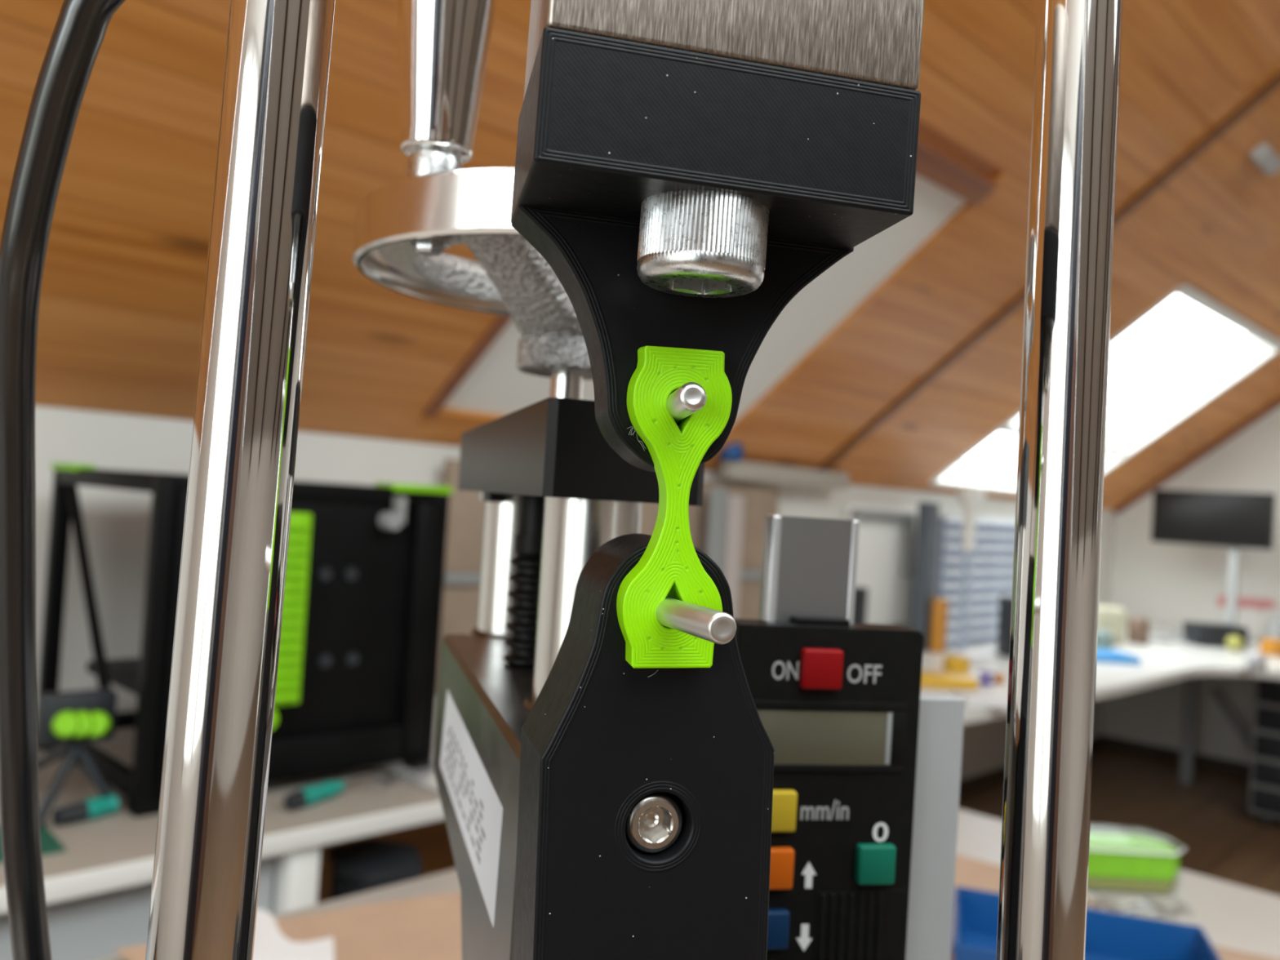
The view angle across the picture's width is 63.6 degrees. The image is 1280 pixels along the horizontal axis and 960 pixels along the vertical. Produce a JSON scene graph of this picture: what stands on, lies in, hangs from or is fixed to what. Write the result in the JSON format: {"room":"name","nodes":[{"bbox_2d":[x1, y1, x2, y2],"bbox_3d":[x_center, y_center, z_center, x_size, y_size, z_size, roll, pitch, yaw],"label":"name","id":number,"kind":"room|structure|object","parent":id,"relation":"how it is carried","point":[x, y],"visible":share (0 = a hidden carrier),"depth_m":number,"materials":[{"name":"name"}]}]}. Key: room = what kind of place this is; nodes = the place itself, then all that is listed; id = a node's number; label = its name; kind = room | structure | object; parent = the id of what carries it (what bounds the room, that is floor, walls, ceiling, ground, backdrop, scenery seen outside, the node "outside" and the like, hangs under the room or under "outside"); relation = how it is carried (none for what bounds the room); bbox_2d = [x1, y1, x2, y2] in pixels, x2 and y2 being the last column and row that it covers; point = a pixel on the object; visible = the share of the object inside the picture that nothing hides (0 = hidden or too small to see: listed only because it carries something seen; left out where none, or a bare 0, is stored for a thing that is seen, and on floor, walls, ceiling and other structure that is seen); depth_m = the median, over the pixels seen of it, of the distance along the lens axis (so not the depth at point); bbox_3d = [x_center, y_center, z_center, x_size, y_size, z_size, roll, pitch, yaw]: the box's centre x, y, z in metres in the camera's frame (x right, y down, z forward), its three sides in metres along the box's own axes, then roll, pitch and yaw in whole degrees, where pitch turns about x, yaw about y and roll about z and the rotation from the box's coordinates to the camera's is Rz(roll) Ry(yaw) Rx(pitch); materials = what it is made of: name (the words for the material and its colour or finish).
{"room":"attic workshop","nodes":[
{"label":"attic workshop","id":0,"kind":"room"},
{"bbox_2d":[35,405,1115,780],"bbox_3d":[-0.269,0.612,2.981,0.120,1.360,8.550,2,-2,44],"label":"wall","id":1,"kind":"structure","parent":0,"point":[117,522],"depth_m":2.11,"materials":[{"name":"white paint"}]},
{"bbox_2d":[844,502,917,624],"bbox_3d":[0.973,0.337,4.083,0.070,0.474,0.562,2,-2,44],"label":"cabinet","id":2,"kind":"object","parent":1,"relation":"attached to","point":[887,534],"visible":0.81,"depth_m":4.07,"materials":[{"name":"grey metal"}]},
{"bbox_2d":[959,735,1105,798],"bbox_3d":[-0.266,1.257,2.913,0.018,0.070,8.330,2,-2,44],"label":"baseboard","id":3,"kind":"structure","parent":1,"relation":"attached to","point":[972,784],"depth_m":4.83,"materials":[{"name":"brown"}]},
{"bbox_2d":[0,0,1279,510],"bbox_3d":[0.952,-1.267,1.937,3.218,2.543,8.350,2,-2,44],"label":"ceiling","id":4,"kind":"structure","parent":0,"point":[926,366],"depth_m":2.33,"materials":[{"name":"brown wood"}]},
{"bbox_2d":[418,137,996,425],"bbox_3d":[0.175,-0.479,2.584,0.958,0.753,1.088,2,-2,44],"label":"window","id":5,"kind":"structure","parent":4,"relation":"attached to","point":[488,385],"depth_m":2.66,"materials":[{"name":"white glass"}]},
{"bbox_2d":[928,283,1279,494],"bbox_3d":[2.038,-0.353,4.522,1.045,0.858,1.460,2,-2,44],"label":"window","id":6,"kind":"structure","parent":4,"relation":"attached to","point":[1255,348],"depth_m":4.81,"materials":[{"name":"white glass"}]},
{"bbox_2d":[1249,142,1279,175],"bbox_3d":[1.876,-0.959,3.089,0.052,0.049,0.180,2,-2,44],"label":"ceiling fitting","id":7,"kind":"object","parent":4,"relation":"attached to","point":[1263,155],"visible":1,"depth_m":3.05,"materials":[{"name":"grey metal"}]},
{"bbox_2d":[959,748,1279,896],"bbox_3d":[1.940,1.438,0.754,6.400,0.100,8.550,2,-2,44],"label":"floor","id":8,"kind":"structure","parent":0,"point":[1210,817],"depth_m":4.58,"materials":[{"name":"brown wood"}]},
{"bbox_2d":[0,727,444,915],"bbox_3d":[-1.183,0.837,1.391,0.776,0.736,1.630,2,-2,44],"label":"work table","id":9,"kind":"object","parent":8,"relation":"on","point":[109,851],"visible":0.24,"depth_m":1.55,"materials":[{"name":"white laminate"}]},
{"bbox_2d":[0,823,66,862],"bbox_3d":[-0.890,0.485,1.381,0.189,0.003,0.183,2,-2,44],"label":"cutting mat","id":10,"kind":"object","parent":9,"relation":"on","point":[50,843],"visible":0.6,"depth_m":1.39,"materials":[{"name":"green plastic"}]},
{"bbox_2d":[36,688,117,827],"bbox_3d":[-0.889,0.403,1.574,0.258,0.177,0.127,2,-2,44],"label":"stand","id":11,"kind":"object","parent":9,"relation":"on","point":[66,719],"visible":0.84,"depth_m":1.52,"materials":[{"name":"plastic"}]},
{"bbox_2d":[52,794,127,825],"bbox_3d":[-0.783,0.481,1.534,0.031,0.031,0.169,3,-1,30],"label":"screwdriver","id":12,"kind":"object","parent":9,"relation":"on","point":[92,808],"visible":0.82,"depth_m":1.49,"materials":[{"name":"teal plastic"}]},
{"bbox_2d":[0,855,275,959],"bbox_3d":[-0.990,0.830,1.116,0.015,0.644,1.205,2,-2,44],"label":"panel","id":13,"kind":"object","parent":9,"relation":"hanging from","point":[91,926],"visible":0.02,"depth_m":1.37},
{"bbox_2d":[36,462,452,817],"bbox_3d":[-0.714,0.248,1.876,0.535,0.516,0.527,2,-2,44],"label":"printer","id":14,"kind":"object","parent":9,"relation":"on","point":[357,679],"visible":0.69,"depth_m":1.76,"materials":[{"name":"plastic"}]},
{"bbox_2d":[275,512,311,706],"bbox_3d":[-0.588,0.207,1.656,0.013,0.312,0.108,2,-2,44],"label":"vent","id":15,"kind":"object","parent":14,"relation":"attached to","point":[294,632],"depth_m":1.67,"materials":[{"name":"plastic"}]},
{"bbox_2d":[284,773,375,809],"bbox_3d":[-0.498,0.502,1.681,0.031,0.031,0.194,3,-1,27],"label":"screwdriver","id":16,"kind":"object","parent":9,"relation":"on","point":[309,795],"visible":1,"depth_m":1.63,"materials":[{"name":"teal plastic"}]},
{"bbox_2d":[271,818,455,910],"bbox_3d":[-0.478,0.937,2.354,0.400,0.660,1.000,2,-2,44],"label":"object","id":17,"kind":"structure","parent":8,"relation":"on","point":[432,841],"depth_m":2.10,"materials":[{"name":"brown wood"}]},
{"bbox_2d":[327,838,422,901],"bbox_3d":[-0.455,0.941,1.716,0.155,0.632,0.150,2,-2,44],"label":"waste bin","id":18,"kind":"object","parent":8,"relation":"on","point":[368,864],"visible":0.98,"depth_m":1.69,"materials":[{"name":"black plastic"}]},
{"bbox_2d":[102,808,1279,959],"bbox_3d":[0.027,0.893,0.778,1.235,0.750,2.150,2,-2,44],"label":"workbench","id":19,"kind":"object","parent":8,"relation":"on","point":[1232,916],"visible":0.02,"depth_m":1.38,"materials":[{"name":"laminate"}]},
{"bbox_2d":[433,371,704,959],"bbox_3d":[-0.036,0.237,0.243,0.036,0.528,0.169,4,-1,-16],"label":"stand","id":20,"kind":"object","parent":19,"relation":"on","point":[553,491],"visible":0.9,"depth_m":0.20,"materials":[{"name":"black"}]},
{"bbox_2d":[352,0,592,380],"bbox_3d":[-0.014,-0.084,0.254,0.104,0.116,0.104,4,-1,-16],"label":"handwheel","id":21,"kind":"object","parent":20,"relation":"on","point":[404,227],"visible":0.61,"depth_m":0.21,"materials":[{"name":"metal"}]},
{"bbox_2d":[511,26,920,471],"bbox_3d":[0.007,-0.026,0.137,0.048,0.050,0.029,5,-2,-12],"label":"clamp","id":22,"kind":"object","parent":20,"relation":"attached to","point":[675,197],"visible":1,"depth_m":0.13,"materials":[{"name":"black metal"}]},
{"bbox_2d":[523,0,924,100],"bbox_3d":[0.011,-0.070,0.137,0.047,0.040,0.028,5,-2,-12],"label":"cell","id":23,"kind":"object","parent":22,"relation":"on","point":[878,42],"visible":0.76,"depth_m":0.12,"materials":[{"name":"metal"}]},
{"bbox_2d":[0,0,125,959],"bbox_3d":[-0.097,0.009,0.166,0.016,0.174,0.052,4,-1,-30],"label":"cable","id":24,"kind":"object","parent":23,"relation":"hanging from","point":[80,28],"visible":1,"depth_m":0.17,"materials":[{"name":"black plastic"}]},
{"bbox_2d":[733,514,964,959],"bbox_3d":[0.034,0.257,0.227,0.062,0.496,0.024,4,-1,-12],"label":"digital scale","id":25,"kind":"object","parent":20,"relation":"attached to","point":[868,762],"visible":0.8,"depth_m":0.22,"materials":[{"name":"black plastic"}]},
{"bbox_2d":[114,853,1279,959],"bbox_3d":[0.133,0.518,1.102,0.855,0.021,1.033,2,-2,44],"label":"kraft paper","id":26,"kind":"object","parent":19,"relation":"on","point":[428,927],"visible":0.18,"depth_m":1.15,"materials":[{"name":"brown paper"}]},
{"bbox_2d":[253,909,334,959],"bbox_3d":[-0.328,0.465,0.980,0.120,0.003,0.348,4,-1,-22],"label":"paper sheet","id":27,"kind":"object","parent":26,"relation":"on","point":[269,944],"visible":0.7,"depth_m":1.03,"materials":[{"name":"white paper"}]},
{"bbox_2d":[951,885,1221,959],"bbox_3d":[0.451,0.491,1.055,0.253,0.052,0.172,3,-1,18],"label":"storage bin","id":28,"kind":"object","parent":26,"relation":"on","point":[1109,935],"visible":0.61,"depth_m":1.11,"materials":[{"name":"blue plastic"}]},
{"bbox_2d":[1087,828,1186,893],"bbox_3d":[0.681,0.535,1.463,0.160,0.066,0.098,4,-1,-1],"label":"box","id":29,"kind":"object","parent":19,"relation":"on","point":[1124,862],"visible":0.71,"depth_m":1.42,"materials":[{"name":"plastic"}]},
{"bbox_3d":[-0.012,0.306,0.132,0.176,0.389,0.046,4,-1,-13],"label":"base","id":30,"kind":"object","parent":19,"relation":"on","visible":0},
{"bbox_2d":[145,0,335,959],"bbox_3d":[-0.049,0.011,0.126,0.015,0.194,0.012,4,-1,-19],"label":"rod","id":31,"kind":"object","parent":30,"relation":"on","point":[214,789],"visible":1,"depth_m":0.12,"materials":[{"name":"silver metal"}]},
{"bbox_2d":[512,533,774,959],"bbox_3d":[0.003,0.069,0.140,0.036,0.122,0.039,4,-1,-15],"label":"clamp","id":32,"kind":"object","parent":30,"relation":"on","point":[646,795],"visible":1,"depth_m":0.14,"materials":[{"name":"black metal"}]},
{"bbox_2d":[616,346,732,668],"bbox_3d":[0.005,0.004,0.139,0.015,0.043,0.007,4,-1,-14],"label":"specimen","id":33,"kind":"object","parent":32,"relation":"attached to","point":[669,563],"visible":1,"depth_m":0.14},
{"bbox_2d":[995,0,1122,959],"bbox_3d":[0.062,0.019,0.153,0.012,0.194,0.017,4,-1,-8],"label":"rod","id":34,"kind":"object","parent":30,"relation":"on","point":[1045,842],"visible":1,"depth_m":0.15,"materials":[{"name":"silver metal"}]},
{"bbox_2d":[368,621,1279,796],"bbox_3d":[1.751,1.021,3.243,2.380,0.803,5.070,2,-2,44],"label":"table","id":35,"kind":"object","parent":8,"relation":"on","point":[1162,663],"depth_m":4.07,"materials":[{"name":"white laminate"}]},
{"bbox_2d":[436,458,779,692],"bbox_3d":[-0.017,0.276,3.052,0.042,0.582,1.364,2,-2,44],"label":"pinboard","id":36,"kind":"object","parent":35,"relation":"on","point":[460,611],"visible":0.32,"depth_m":2.64,"materials":[{"name":"grey metal"}]},
{"bbox_2d":[720,459,848,489],"bbox_3d":[0.510,-0.015,3.547,0.050,0.061,0.676,2,-2,44],"label":"box","id":37,"kind":"object","parent":36,"relation":"on","point":[729,469],"visible":1,"depth_m":3.48,"materials":[{"name":"beige"}]},
{"bbox_2d":[718,443,742,461],"bbox_3d":[0.292,-0.097,3.307,0.080,0.067,0.080,2,-2,44],"label":"cup","id":38,"kind":"object","parent":37,"relation":"on","point":[734,451],"visible":0.66,"depth_m":3.27,"materials":[{"name":"plastic"}]},
{"bbox_2d":[705,487,728,572],"bbox_3d":[0.229,0.307,3.217,0.020,0.567,0.072,2,-2,44],"label":"post","id":39,"kind":"object","parent":35,"relation":"on","point":[717,496],"visible":0.45,"depth_m":3.21,"materials":[{"name":"grey metal"}]},
{"bbox_2d":[723,494,745,618],"bbox_3d":[0.287,0.321,3.277,0.020,0.548,0.075,2,-2,44],"label":"post","id":40,"kind":"object","parent":35,"relation":"on","point":[735,504],"visible":0.51,"depth_m":3.27,"materials":[{"name":"beige"}]},
{"bbox_2d":[853,586,867,623],"bbox_3d":[0.784,0.510,3.706,0.030,0.249,0.061,2,-2,44],"label":"bottle","id":41,"kind":"object","parent":35,"relation":"on","point":[861,593],"visible":0.44,"depth_m":3.69,"materials":[{"name":"black"}]},
{"bbox_2d":[911,502,939,650],"bbox_3d":[1.109,0.374,4.017,0.050,0.573,0.086,2,-2,44],"label":"post","id":42,"kind":"object","parent":35,"relation":"on","point":[928,513],"visible":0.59,"depth_m":3.99,"materials":[{"name":"grey metal"}]},
{"bbox_2d":[928,598,947,653],"bbox_3d":[1.151,0.561,3.989,0.056,0.203,0.050,4,-1,0],"label":"box","id":43,"kind":"object","parent":35,"relation":"on","point":[939,606],"visible":1,"depth_m":3.96,"materials":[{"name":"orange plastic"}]},
{"bbox_2d":[920,671,977,689],"bbox_3d":[0.941,0.619,3.200,0.176,0.031,0.120,4,-1,0],"label":"tray","id":44,"kind":"object","parent":35,"relation":"on","point":[929,678],"visible":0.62,"depth_m":3.14,"materials":[{"name":"plastic"}]},
{"bbox_2d":[942,654,970,675],"bbox_3d":[1.051,0.617,3.430,0.085,0.058,0.085,2,-2,44],"label":"roll","id":45,"kind":"object","parent":35,"relation":"on","point":[952,664],"visible":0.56,"depth_m":3.40,"materials":[{"name":"plastic"}]},
{"bbox_2d":[947,484,986,654],"bbox_3d":[1.228,0.342,3.880,0.110,0.646,0.110,2,-2,44],"label":"lamp","id":46,"kind":"object","parent":35,"relation":"on","point":[971,497],"visible":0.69,"depth_m":3.86,"materials":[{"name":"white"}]},
{"bbox_2d":[950,649,992,666],"bbox_3d":[1.194,0.642,3.727,0.124,0.036,0.100,4,-1,0],"label":"paper stack","id":47,"kind":"object","parent":35,"relation":"on","point":[977,658],"visible":0.74,"depth_m":3.68,"materials":[{"name":"white paper"}]},
{"bbox_2d":[934,514,1014,646],"bbox_3d":[1.430,0.422,4.402,0.122,0.531,0.797,2,-2,44],"label":"storage drawers","id":48,"kind":"object","parent":35,"relation":"on","point":[991,571],"visible":0.5,"depth_m":4.30,"materials":[{"name":"light grey metal"},{"name":"blue plastic"}]},
{"bbox_2d":[951,690,1007,709],"bbox_3d":[0.971,0.622,2.917,0.140,0.018,0.160,4,-1,0],"label":"paper stack","id":49,"kind":"object","parent":35,"relation":"on","point":[972,700],"visible":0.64,"depth_m":2.87,"materials":[{"name":"white paper"}]},
{"bbox_2d":[977,671,994,684],"bbox_3d":[1.096,0.627,3.273,0.048,0.037,0.048,2,-2,44],"label":"spool","id":50,"kind":"object","parent":35,"relation":"on","point":[986,675],"visible":0.98,"depth_m":3.26,"materials":[{"name":"purple plastic"}]},
{"bbox_2d":[993,672,1004,683],"bbox_3d":[1.152,0.635,3.313,0.033,0.030,0.033,2,-2,44],"label":"bead","id":51,"kind":"object","parent":35,"relation":"on","point":[997,677],"visible":0.99,"depth_m":3.30,"materials":[{"name":"orange plastic"}]},
{"bbox_2d":[996,595,1011,657],"bbox_3d":[1.464,0.569,4.006,0.111,0.227,0.120,4,-1,0],"label":"speaker","id":52,"kind":"object","parent":35,"relation":"on","point":[1005,602],"visible":0.44,"depth_m":3.99},
{"bbox_2d":[1097,629,1113,649],"bbox_3d":[1.950,0.675,4.365,0.093,0.088,0.093,2,-2,44],"label":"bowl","id":53,"kind":"object","parent":35,"relation":"on","point":[1105,637],"visible":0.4,"depth_m":4.32,"materials":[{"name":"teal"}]},
{"bbox_2d":[1097,604,1127,645],"bbox_3d":[2.064,0.648,4.623,0.189,0.167,0.140,4,-1,0],"label":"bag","id":54,"kind":"object","parent":35,"relation":"on","point":[1112,619],"visible":0.42,"depth_m":4.55,"materials":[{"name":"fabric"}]},
{"bbox_2d":[1096,648,1141,664],"bbox_3d":[1.829,0.694,4.087,0.205,0.026,0.220,4,-1,0],"label":"folder","id":55,"kind":"object","parent":35,"relation":"on","point":[1109,655],"visible":0.51,"depth_m":3.98,"materials":[{"name":"blue plastic"}]},
{"bbox_2d":[1127,616,1149,644],"bbox_3d":[2.280,0.686,4.722,0.090,0.122,0.090,2,-2,44],"label":"jar","id":56,"kind":"object","parent":35,"relation":"on","point":[1138,628],"visible":1,"depth_m":4.69,"materials":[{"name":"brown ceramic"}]},
{"bbox_2d":[1151,488,1275,643],"bbox_3d":[2.896,0.426,5.246,0.554,0.736,0.240,2,-2,44],"label":"television","id":57,"kind":"object","parent":35,"relation":"on","point":[1236,521],"visible":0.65,"depth_m":5.18,"materials":[{"name":"black"}]},
{"bbox_2d":[1182,621,1248,648],"bbox_3d":[2.690,0.726,4.832,0.218,0.098,0.160,4,-1,0],"label":"case","id":58,"kind":"object","parent":35,"relation":"on","point":[1198,633],"visible":0.8,"depth_m":4.75,"materials":[{"name":"black plastic"}]},
{"bbox_2d":[1225,635,1244,651],"bbox_3d":[2.670,0.733,4.635,0.073,0.073,0.073,2,-2,44],"label":"ball","id":59,"kind":"object","parent":35,"relation":"on","point":[1233,642],"visible":1,"depth_m":4.61,"materials":[{"name":"yellow"}]},
{"bbox_2d":[1244,652,1266,672],"bbox_3d":[2.386,0.704,3.997,0.072,0.072,0.072,2,-2,44],"label":"glass jar","id":60,"kind":"object","parent":35,"relation":"on","point":[1255,661],"visible":1,"depth_m":3.97,"materials":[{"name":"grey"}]},
{"bbox_2d":[1259,638,1279,656],"bbox_3d":[2.818,0.742,4.593,0.103,0.072,0.103,2,-2,44],"label":"jar","id":61,"kind":"object","parent":35,"relation":"on","point":[1269,646],"visible":0.96,"depth_m":4.56,"materials":[{"name":"orange plastic"}]},
{"bbox_2d":[1267,613,1279,639],"bbox_3d":[3.252,0.750,5.283,0.059,0.136,0.059,2,-2,44],"label":"clear bottle","id":62,"kind":"object","parent":35,"relation":"on","point":[1274,625],"visible":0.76,"depth_m":5.26,"materials":[{"name":"grey"}]},
{"bbox_2d":[1248,677,1279,826],"bbox_3d":[3.029,1.197,4.566,0.440,0.660,0.577,2,-2,44],"label":"drawer unit","id":63,"kind":"object","parent":8,"relation":"on","point":[1264,783],"visible":0.96,"depth_m":4.48,"materials":[{"name":"grey metal"}]},
{"bbox_2d":[1103,406,1279,764],"bbox_3d":[5.017,-0.253,3.814,6.200,3.772,0.120,2,-2,44],"label":"wall","id":64,"kind":"structure","parent":0,"point":[1171,584],"depth_m":5.60,"materials":[{"name":"white paint"}]},
{"bbox_2d":[1103,735,1251,778],"bbox_3d":[4.141,1.559,4.430,4.200,0.070,0.018,2,-2,44],"label":"baseboard","id":65,"kind":"structure","parent":64,"relation":"attached to","point":[1203,762],"depth_m":5.63,"materials":[{"name":"brown"}]},
{"bbox_2d":[1112,397,1279,514],"bbox_3d":[3.441,-0.521,5.257,1.911,1.494,0.050,2,-2,44],"label":"trim","id":66,"kind":"structure","parent":64,"relation":"attached to","point":[1274,405],"depth_m":5.60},
{"bbox_2d":[1217,595,1275,609],"bbox_3d":[3.192,0.647,5.439,0.271,0.065,0.005,2,-2,44],"label":"sign","id":67,"kind":"object","parent":64,"relation":"attached to","point":[1264,603],"depth_m":5.42,"materials":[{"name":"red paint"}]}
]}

